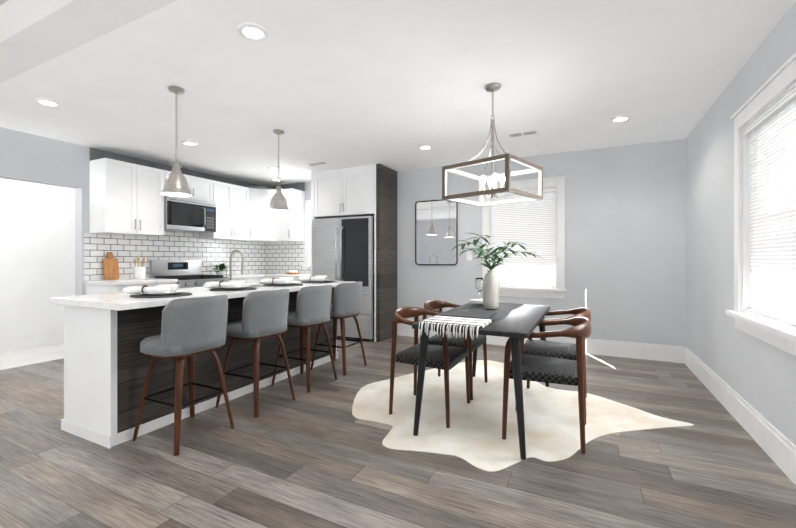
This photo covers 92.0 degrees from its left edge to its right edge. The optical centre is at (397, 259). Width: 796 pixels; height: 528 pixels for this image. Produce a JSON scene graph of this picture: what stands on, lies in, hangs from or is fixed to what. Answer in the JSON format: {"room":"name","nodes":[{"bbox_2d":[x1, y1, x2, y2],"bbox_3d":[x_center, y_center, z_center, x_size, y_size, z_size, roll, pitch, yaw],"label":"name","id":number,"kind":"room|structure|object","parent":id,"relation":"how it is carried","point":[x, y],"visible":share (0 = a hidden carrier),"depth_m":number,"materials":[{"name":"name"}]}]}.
{"room":"dining room and kitchen","nodes":[
{"label":"dining room and kitchen","id":0,"kind":"room"},
{"bbox_2d":[0,178,74,337],"bbox_3d":[-5.066,-0.095,4.828,0.150,2.550,3.500,0,0,26],"label":"wall","id":1,"kind":"structure","parent":0,"point":[37,246],"depth_m":5.12,"materials":[{"name":"paint"}]},
{"bbox_2d":[0,330,63,353],"bbox_3d":[-4.992,1.085,4.791,0.016,0.190,3.200,0,0,26],"label":"baseboard","id":2,"kind":"structure","parent":1,"relation":"attached to","point":[23,342],"depth_m":5.08,"materials":[{"name":"white wood"}]},
{"bbox_2d":[0,127,260,295],"bbox_3d":[-4.182,-0.095,4.025,0.150,2.550,7.250,0,0,26],"label":"wall","id":3,"kind":"structure","parent":0,"point":[28,157],"depth_m":4.41,"materials":[{"name":"paint"}]},
{"bbox_2d":[90,155,141,234],"bbox_3d":[-3.516,-0.762,4.798,0.349,0.884,0.408,0,0,26],"label":"upper cabinet","id":4,"kind":"object","parent":3,"relation":"attached to","point":[126,197],"depth_m":4.67,"materials":[{"name":"white wood"}]},
{"bbox_2d":[142,163,165,235],"bbox_3d":[-3.384,-0.762,5.061,0.349,0.884,0.409,0,0,26],"label":"upper cabinet","id":5,"kind":"object","parent":3,"relation":"attached to","point":[153,178],"depth_m":5.05,"materials":[{"name":"white wood"}]},
{"bbox_2d":[84,231,263,280],"bbox_3d":[-3.142,-0.075,5.931,0.008,0.666,2.890,0,0,26],"label":"backsplash","id":6,"kind":"structure","parent":3,"relation":"attached to","point":[259,257],"depth_m":5.54,"materials":[{"name":"tile"}]},
{"bbox_2d":[166,171,193,198],"bbox_3d":[-3.196,-1.034,5.440,0.349,0.339,0.432,0,0,26],"label":"upper cabinet","id":7,"kind":"object","parent":3,"relation":"attached to","point":[190,178],"depth_m":5.51,"materials":[{"name":"white wood"}]},
{"bbox_2d":[194,175,213,201],"bbox_3d":[-3.054,-1.034,5.724,0.349,0.339,0.432,0,0,26],"label":"upper cabinet","id":8,"kind":"object","parent":3,"relation":"attached to","point":[203,187],"depth_m":5.71,"materials":[{"name":"white wood"}]},
{"bbox_2d":[164,195,215,232],"bbox_3d":[-3.074,-0.635,5.556,0.463,0.450,0.742,0,0,26],"label":"microwave","id":9,"kind":"object","parent":8,"relation":"attached to","point":[182,214],"visible":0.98,"depth_m":5.44,"materials":[{"name":"silver metal"}]},
{"bbox_2d":[199,179,229,238],"bbox_3d":[-2.868,-0.762,6.098,0.349,0.884,0.398,0,0,26],"label":"upper cabinet","id":10,"kind":"object","parent":3,"relation":"attached to","point":[221,190],"depth_m":5.98,"materials":[{"name":"white wood"}]},
{"bbox_2d":[222,183,249,240],"bbox_3d":[-2.717,-0.762,6.366,0.380,0.884,0.446,0,0,26],"label":"upper cabinet","id":11,"kind":"object","parent":3,"relation":"attached to","point":[237,191],"depth_m":6.27,"materials":[{"name":"white wood"}]},
{"bbox_2d":[246,184,277,241],"bbox_3d":[-2.367,-0.762,6.747,0.667,0.884,0.755,0,0,26],"label":"upper cabinet","id":12,"kind":"object","parent":3,"relation":"attached to","point":[261,223],"depth_m":6.54,"materials":[{"name":"white wood"}]},
{"bbox_2d":[0,335,795,527],"bbox_3d":[-1.713,1.230,2.879,7.890,0.100,7.400,0,0,26],"label":"floor","id":13,"kind":"structure","parent":0,"point":[319,455],"depth_m":2.15,"materials":[{"name":"brown wood"}]},
{"bbox_2d":[85,281,177,294],"bbox_3d":[-3.339,0.740,4.851,0.619,0.880,0.742,0,0,26],"label":"base cabinet","id":14,"kind":"object","parent":13,"relation":"on","point":[104,286],"depth_m":4.52,"materials":[{"name":"white stone"}]},
{"bbox_2d":[89,278,176,284],"bbox_3d":[-3.329,0.280,4.841,0.625,0.040,0.752,0,0,26],"label":"countertop","id":15,"kind":"structure","parent":14,"relation":"on","point":[148,281],"depth_m":4.66,"materials":[{"name":"white stone"}]},
{"bbox_2d":[102,252,118,279],"bbox_3d":[-3.619,0.082,4.845,0.076,0.353,0.170,0,0,26],"label":"cutting board","id":16,"kind":"object","parent":15,"relation":"on","point":[110,267],"visible":0.98,"depth_m":4.83,"materials":[{"name":"brown wood"}]},
{"bbox_2d":[133,256,145,278],"bbox_3d":[-3.375,0.106,5.025,0.152,0.306,0.132,0,0,26],"label":"utensil crock","id":17,"kind":"object","parent":15,"relation":"on","point":[139,272],"visible":1,"depth_m":4.98,"materials":[{"name":"white ceramic"}]},
{"bbox_2d":[132,295,233,455],"bbox_3d":[-1.424,0.714,2.590,0.483,0.937,0.459,0,0,26],"label":"stool","id":18,"kind":"object","parent":13,"relation":"on","point":[191,328],"visible":1,"depth_m":2.43,"materials":[{"name":"fabric"}]},
{"bbox_2d":[149,260,227,287],"bbox_3d":[-2.951,0.595,5.495,0.714,1.170,0.750,0,0,26],"label":"range","id":19,"kind":"object","parent":13,"relation":"on","point":[186,273],"visible":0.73,"depth_m":5.46,"materials":[{"name":"silver metal"}]},
{"bbox_2d":[61,288,337,448],"bbox_3d":[-1.539,0.740,3.625,0.641,0.880,2.434,0,0,26],"label":"kitchen island","id":20,"kind":"object","parent":13,"relation":"on","point":[106,363],"depth_m":2.61,"materials":[{"name":"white wood"}]},
{"bbox_2d":[50,280,355,311],"bbox_3d":[-1.430,0.280,3.559,0.830,0.040,2.530,0,0,26],"label":"island countertop","id":21,"kind":"structure","parent":20,"relation":"on","point":[113,302],"depth_m":2.61,"materials":[{"name":"white stone"}]},
{"bbox_2d":[122,284,191,297],"bbox_3d":[-1.693,0.218,2.753,0.384,0.080,0.392,0,0,26],"label":"place setting","id":22,"kind":"object","parent":21,"relation":"on","point":[162,290],"visible":1,"depth_m":2.66,"materials":[{"name":"white ceramic"}]},
{"bbox_2d":[204,280,256,290],"bbox_3d":[-1.416,0.218,3.308,0.384,0.080,0.392,0,0,26],"label":"place setting","id":23,"kind":"object","parent":21,"relation":"on","point":[233,285],"visible":1,"depth_m":3.21,"materials":[{"name":"white fabric"}]},
{"bbox_2d":[226,249,244,279],"bbox_3d":[-1.602,0.081,3.778,0.215,0.356,0.088,0,0,26],"label":"faucet","id":24,"kind":"object","parent":21,"relation":"on","point":[230,266],"visible":0.77,"depth_m":3.79,"materials":[{"name":"silver metal"}]},
{"bbox_2d":[259,277,302,285],"bbox_3d":[-1.149,0.218,3.845,0.384,0.080,0.392,0,0,26],"label":"place setting","id":25,"kind":"object","parent":21,"relation":"on","point":[283,281],"visible":1,"depth_m":3.75,"materials":[{"name":"white ceramic"}]},
{"bbox_2d":[298,275,335,282],"bbox_3d":[-0.899,0.218,4.346,0.384,0.080,0.392,0,0,26],"label":"place setting","id":26,"kind":"object","parent":21,"relation":"on","point":[315,279],"visible":1,"depth_m":4.25,"materials":[{"name":"white ceramic"}]},
{"bbox_2d":[215,289,294,417],"bbox_3d":[-1.147,0.714,3.145,0.483,0.937,0.459,0,0,26],"label":"stool","id":27,"kind":"object","parent":13,"relation":"on","point":[264,314],"visible":0.98,"depth_m":2.97,"materials":[{"name":"fabric"}]},
{"bbox_2d":[245,277,264,283],"bbox_3d":[-2.562,0.740,6.346,0.677,0.880,0.447,0,0,26],"label":"base cabinet","id":28,"kind":"object","parent":13,"relation":"on","point":[249,279],"depth_m":6.18,"materials":[{"name":"white wood"}]},
{"bbox_2d":[223,273,264,280],"bbox_3d":[-2.520,0.280,6.467,0.625,0.040,1.368,0,0,26],"label":"countertop","id":29,"kind":"structure","parent":28,"relation":"on","point":[234,277],"depth_m":6.16,"materials":[{"name":"white stone"}]},
{"bbox_2d":[210,263,227,274],"bbox_3d":[-2.820,0.159,6.077,0.368,0.198,0.321,0,0,26],"label":"potted plant","id":30,"kind":"object","parent":29,"relation":"on","point":[221,267],"visible":0.9,"depth_m":6.04,"materials":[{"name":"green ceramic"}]},
{"bbox_2d":[265,273,310,276],"bbox_3d":[-1.663,0.280,6.456,0.918,0.040,0.623,0,0,26],"label":"countertop","id":31,"kind":"structure","parent":28,"relation":"on","point":[266,274],"depth_m":6.33,"materials":[{"name":"white stone"}]},
{"bbox_2d":[286,270,299,273],"bbox_3d":[-1.819,0.224,6.649,0.230,0.068,0.230,0,0,26],"label":"tray","id":32,"kind":"object","parent":31,"relation":"on","point":[293,272],"visible":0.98,"depth_m":6.58,"materials":[{"name":"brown wood"}]},
{"bbox_2d":[271,284,336,392],"bbox_3d":[-0.880,0.714,3.682,0.483,0.937,0.459,0,0,26],"label":"stool","id":33,"kind":"object","parent":13,"relation":"on","point":[313,305],"visible":0.92,"depth_m":3.50,"materials":[{"name":"fabric"}]},
{"bbox_2d":[310,281,366,375],"bbox_3d":[-0.630,0.714,4.183,0.483,0.937,0.459,0,0,26],"label":"stool","id":34,"kind":"object","parent":13,"relation":"on","point":[346,300],"visible":0.92,"depth_m":4.00,"materials":[{"name":"fabric"}]},
{"bbox_2d":[312,216,373,340],"bbox_3d":[-0.727,0.280,5.954,1.055,1.800,0.711,0,0,26],"label":"fridge","id":35,"kind":"object","parent":13,"relation":"on","point":[342,248],"visible":0.56,"depth_m":5.62,"materials":[{"name":"silver metal"}]},
{"bbox_2d":[311,163,396,341],"bbox_3d":[-0.692,-0.093,5.993,1.222,2.547,0.610,0,0,26],"label":"cabinet","id":36,"kind":"object","parent":13,"relation":"on","point":[367,190],"visible":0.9,"depth_m":5.70,"materials":[{"name":"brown wood"}]},
{"bbox_2d":[352,360,693,471],"bbox_3d":[0.933,1.177,3.222,2.533,0.004,2.356,0,0,26],"label":"rug","id":37,"kind":"object","parent":13,"relation":"on","point":[472,434],"visible":0.96,"depth_m":2.84,"materials":[{"name":"beige fur"}]},
{"bbox_2d":[389,306,469,427],"bbox_3d":[0.240,0.783,3.024,0.525,0.779,0.538,0,0,26],"label":"dining chair","id":38,"kind":"object","parent":37,"relation":"on","point":[445,357],"visible":0.75,"depth_m":2.91,"materials":[{"name":"black leather"}]},
{"bbox_2d":[422,300,487,399],"bbox_3d":[0.505,0.783,3.556,0.525,0.779,0.538,0,0,26],"label":"dining chair","id":39,"kind":"object","parent":37,"relation":"on","point":[475,342],"visible":0.6,"depth_m":3.47,"materials":[{"name":"brown wood"}]},
{"bbox_2d":[412,303,549,459],"bbox_3d":[0.746,0.799,3.051,0.740,0.742,1.500,0,0,26],"label":"dining table","id":40,"kind":"object","parent":37,"relation":"on","point":[518,323],"visible":0.79,"depth_m":2.53,"materials":[{"name":"black wood"}]},
{"bbox_2d":[419,316,490,338],"bbox_3d":[0.383,0.450,2.557,0.410,0.084,0.329,0,0,26],"label":"throw","id":41,"kind":"object","parent":40,"relation":"on","point":[459,322],"visible":1,"depth_m":2.48,"materials":[{"name":"white fabric"}]},
{"bbox_2d":[443,302,523,319],"bbox_3d":[0.765,0.416,3.221,0.402,0.022,1.162,0,0,26],"label":"table runner","id":42,"kind":"object","parent":40,"relation":"on","point":[502,310],"visible":0.83,"depth_m":2.97,"materials":[{"name":"fabric"}]},
{"bbox_2d":[469,298,482,304],"bbox_3d":[0.790,0.398,3.587,0.254,0.040,0.254,0,0,26],"label":"plate stack","id":43,"kind":"object","parent":42,"relation":"on","point":[479,301],"visible":0.54,"depth_m":3.56,"materials":[{"name":"white ceramic"}]},
{"bbox_2d":[475,278,482,297],"bbox_3d":[0.798,0.301,3.762,0.090,0.235,0.090,0,0,26],"label":"wine glass","id":44,"kind":"object","parent":42,"relation":"on","point":[479,285],"visible":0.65,"depth_m":3.73,"materials":[{"name":"clear glass"}]},
{"bbox_2d":[452,233,541,308],"bbox_3d":[0.821,0.089,3.285,0.824,0.659,0.924,0,0,26],"label":"vase","id":45,"kind":"object","parent":42,"relation":"on","point":[490,290],"visible":1,"depth_m":3.23,"materials":[{"name":"ceramic"}]},
{"bbox_2d":[502,317,591,453],"bbox_3d":[1.030,0.783,2.630,0.525,0.779,0.538,0,0,26],"label":"dining chair","id":46,"kind":"object","parent":37,"relation":"on","point":[536,368],"visible":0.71,"depth_m":2.47,"materials":[{"name":"brown wood"}]},
{"bbox_2d":[522,307,590,397],"bbox_3d":[1.292,0.783,3.158,0.525,0.779,0.538,0,0,26],"label":"dining chair","id":47,"kind":"object","parent":37,"relation":"on","point":[553,349],"visible":0.48,"depth_m":3.10,"materials":[{"name":"brown wood"}]},
{"bbox_2d":[585,290,613,367],"bbox_3d":[2.358,0.780,4.487,0.033,0.800,0.666,0,0,0],"label":"decal","id":48,"kind":"object","parent":13,"relation":"on","point":[585,341],"visible":0.76,"depth_m":4.80,"materials":[{"name":"white"}]},
{"bbox_2d":[0,0,795,185],"bbox_3d":[-1.713,-1.420,2.879,7.890,0.100,7.400,0,0,26],"label":"ceiling","id":49,"kind":"structure","parent":0,"point":[391,84],"depth_m":2.95,"materials":[{"name":"paint"}]},
{"bbox_2d":[34,98,61,106],"bbox_3d":[-3.056,-1.363,3.358,0.180,0.013,0.180,0,0,26],"label":"recessed light","id":50,"kind":"object","parent":49,"relation":"in","point":[47,102],"visible":0.98,"depth_m":3.34,"materials":[{"name":"white"}]},
{"bbox_2d":[0,0,176,82],"bbox_3d":[-1.536,-1.328,1.945,6.440,0.082,0.415,0,0,26],"label":"ceiling beam","id":51,"kind":"structure","parent":49,"relation":"attached to","point":[34,33],"depth_m":2.16,"materials":[{"name":"white paint"}]},
{"bbox_2d":[160,86,191,196],"bbox_3d":[-1.784,-0.945,3.098,0.224,0.850,0.224,0,0,26],"label":"pendant light","id":52,"kind":"object","parent":49,"relation":"hanging from","point":[175,183],"visible":1,"depth_m":3.06,"materials":[{"name":"silver metal"}]},
{"bbox_2d":[181,141,198,145],"bbox_3d":[-2.450,-1.363,4.530,0.180,0.013,0.180,0,0,26],"label":"recessed light","id":53,"kind":"object","parent":49,"relation":"in","point":[190,143],"visible":0.98,"depth_m":4.53,"materials":[{"name":"white"}]},
{"bbox_2d":[237,23,268,40],"bbox_3d":[-0.872,-1.363,2.315,0.180,0.013,0.180,0,0,26],"label":"recessed light","id":54,"kind":"object","parent":49,"relation":"in","point":[252,31],"visible":0.98,"depth_m":2.30,"materials":[{"name":"white plastic"}]},
{"bbox_2d":[267,167,279,169],"bbox_3d":[-1.870,-1.363,5.784,0.180,0.013,0.180,0,0,26],"label":"recessed light","id":55,"kind":"object","parent":49,"relation":"in","point":[273,168],"visible":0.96,"depth_m":5.77,"materials":[{"name":"white"}]},
{"bbox_2d":[268,129,288,211],"bbox_3d":[-1.278,-0.945,4.115,0.224,0.850,0.224,0,0,26],"label":"pendant light","id":56,"kind":"object","parent":49,"relation":"hanging from","point":[278,202],"visible":1,"depth_m":4.06,"materials":[{"name":"silver metal"}]},
{"bbox_2d":[306,161,328,165],"bbox_3d":[-1.154,-1.365,5.494,0.320,0.008,0.130,0,0,26],"label":"ceiling vent","id":57,"kind":"object","parent":49,"relation":"in","point":[317,163],"visible":1,"depth_m":5.47,"materials":[{"name":"grey"}]},
{"bbox_2d":[418,145,432,149],"bbox_3d":[0.336,-1.363,4.696,0.180,0.013,0.180,0,0,26],"label":"recessed light","id":58,"kind":"object","parent":49,"relation":"in","point":[425,147],"visible":0.98,"depth_m":4.69,"materials":[{"name":"white plastic"}]},
{"bbox_2d":[442,83,542,206],"bbox_3d":[0.750,-0.920,3.049,0.570,0.900,0.570,0,0,43],"label":"chandelier","id":59,"kind":"object","parent":49,"relation":"hanging from","point":[493,190],"visible":1,"depth_m":3.03,"materials":[{"name":"silver metal"}]},
{"bbox_2d":[506,130,538,137],"bbox_3d":[1.357,-1.366,4.188,0.320,0.008,0.130,0,0,26],"label":"ceiling vent","id":60,"kind":"object","parent":49,"relation":"in","point":[523,133],"visible":1,"depth_m":4.17,"materials":[{"name":"grey metal"}]},
{"bbox_2d":[610,115,630,122],"bbox_3d":[2.163,-1.363,3.742,0.180,0.013,0.180,0,0,26],"label":"recessed light","id":61,"kind":"object","parent":49,"relation":"in","point":[620,118],"visible":0.98,"depth_m":3.72,"materials":[{"name":"white"}]},
{"bbox_2d":[265,139,685,348],"bbox_3d":[0.350,-0.095,5.901,6.590,2.550,0.150,0,0,26],"label":"wall","id":62,"kind":"structure","parent":0,"point":[625,237],"depth_m":4.73,"materials":[{"name":"paint"}]},
{"bbox_2d":[264,241,310,273],"bbox_3d":[-1.794,-0.381,6.874,1.520,1.278,0.002,0,0,26],"label":"backsplash","id":63,"kind":"structure","parent":62,"relation":"attached to","point":[279,257],"depth_m":7.01,"materials":[{"name":"tile"}]},
{"bbox_2d":[278,187,304,241],"bbox_3d":[-1.903,-0.762,6.721,0.375,0.884,0.387,0,0,26],"label":"upper cabinet","id":64,"kind":"object","parent":62,"relation":"attached to","point":[291,224],"depth_m":6.60,"materials":[{"name":"white wood"}]},
{"bbox_2d":[302,200,310,266],"bbox_3d":[-1.294,-0.448,6.683,0.770,1.180,0.213,0,0,26],"label":"window","id":65,"kind":"structure","parent":62,"relation":"in","point":[307,233],"depth_m":6.77,"materials":[{"name":"white"}]},
{"bbox_2d":[415,200,457,264],"bbox_3d":[0.560,-0.395,5.695,0.666,0.966,0.027,0,0,26],"label":"mirror","id":66,"kind":"object","parent":62,"relation":"attached to","point":[436,231],"visible":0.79,"depth_m":5.69,"materials":[{"name":"black mirror"}]},
{"bbox_2d":[467,252,471,260],"bbox_3d":[1.016,-0.040,5.478,0.075,0.115,0.009,0,0,26],"label":"wall plate","id":67,"kind":"object","parent":62,"relation":"attached to","point":[469,255],"visible":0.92,"depth_m":5.47,"materials":[{"name":"white plastic"}]},
{"bbox_2d":[482,176,566,298],"bbox_3d":[1.682,-0.276,5.200,1.100,1.563,0.213,0,0,26],"label":"window","id":68,"kind":"structure","parent":62,"relation":"in","point":[559,290],"depth_m":5.01,"materials":[{"name":"white wood"}]},
{"bbox_2d":[491,188,555,286],"bbox_3d":[1.680,-0.281,5.196,0.842,1.284,0.050,0,0,26],"label":"window blind","id":69,"kind":"object","parent":68,"relation":"attached to","point":[532,225],"visible":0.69,"depth_m":5.17,"materials":[{"name":"white plastic"}]},
{"bbox_2d":[397,323,683,362],"bbox_3d":[1.612,1.085,5.180,3.628,0.190,0.016,0,0,26],"label":"baseboard","id":70,"kind":"structure","parent":62,"relation":"attached to","point":[657,352],"depth_m":4.66,"materials":[{"name":"white wood"}]},
{"bbox_2d":[686,1,795,445],"bbox_3d":[1.751,-0.095,1.154,0.150,2.550,7.400,0,0,26],"label":"wall","id":71,"kind":"structure","parent":0,"point":[757,374],"depth_m":3.09,"materials":[{"name":"paint"}]},
{"bbox_2d":[684,346,795,484],"bbox_3d":[1.676,1.085,1.191,0.016,0.190,7.100,0,0,26],"label":"baseboard","id":72,"kind":"structure","parent":71,"relation":"attached to","point":[778,447],"depth_m":2.58,"materials":[{"name":"white wood"}]},
{"bbox_2d":[726,52,795,355],"bbox_3d":[2.291,-0.277,2.315,0.213,1.563,1.160,0,0,26],"label":"window","id":73,"kind":"structure","parent":71,"relation":"in","point":[779,84],"depth_m":2.66,"materials":[{"name":"white"}]},
{"bbox_2d":[745,87,795,325],"bbox_3d":[2.287,-0.281,2.317,0.050,1.284,0.902,0,0,26],"label":"window blind","id":74,"kind":"object","parent":73,"relation":"attached to","point":[772,272],"visible":1,"depth_m":2.36,"materials":[{"name":"white plastic"}]}
]}

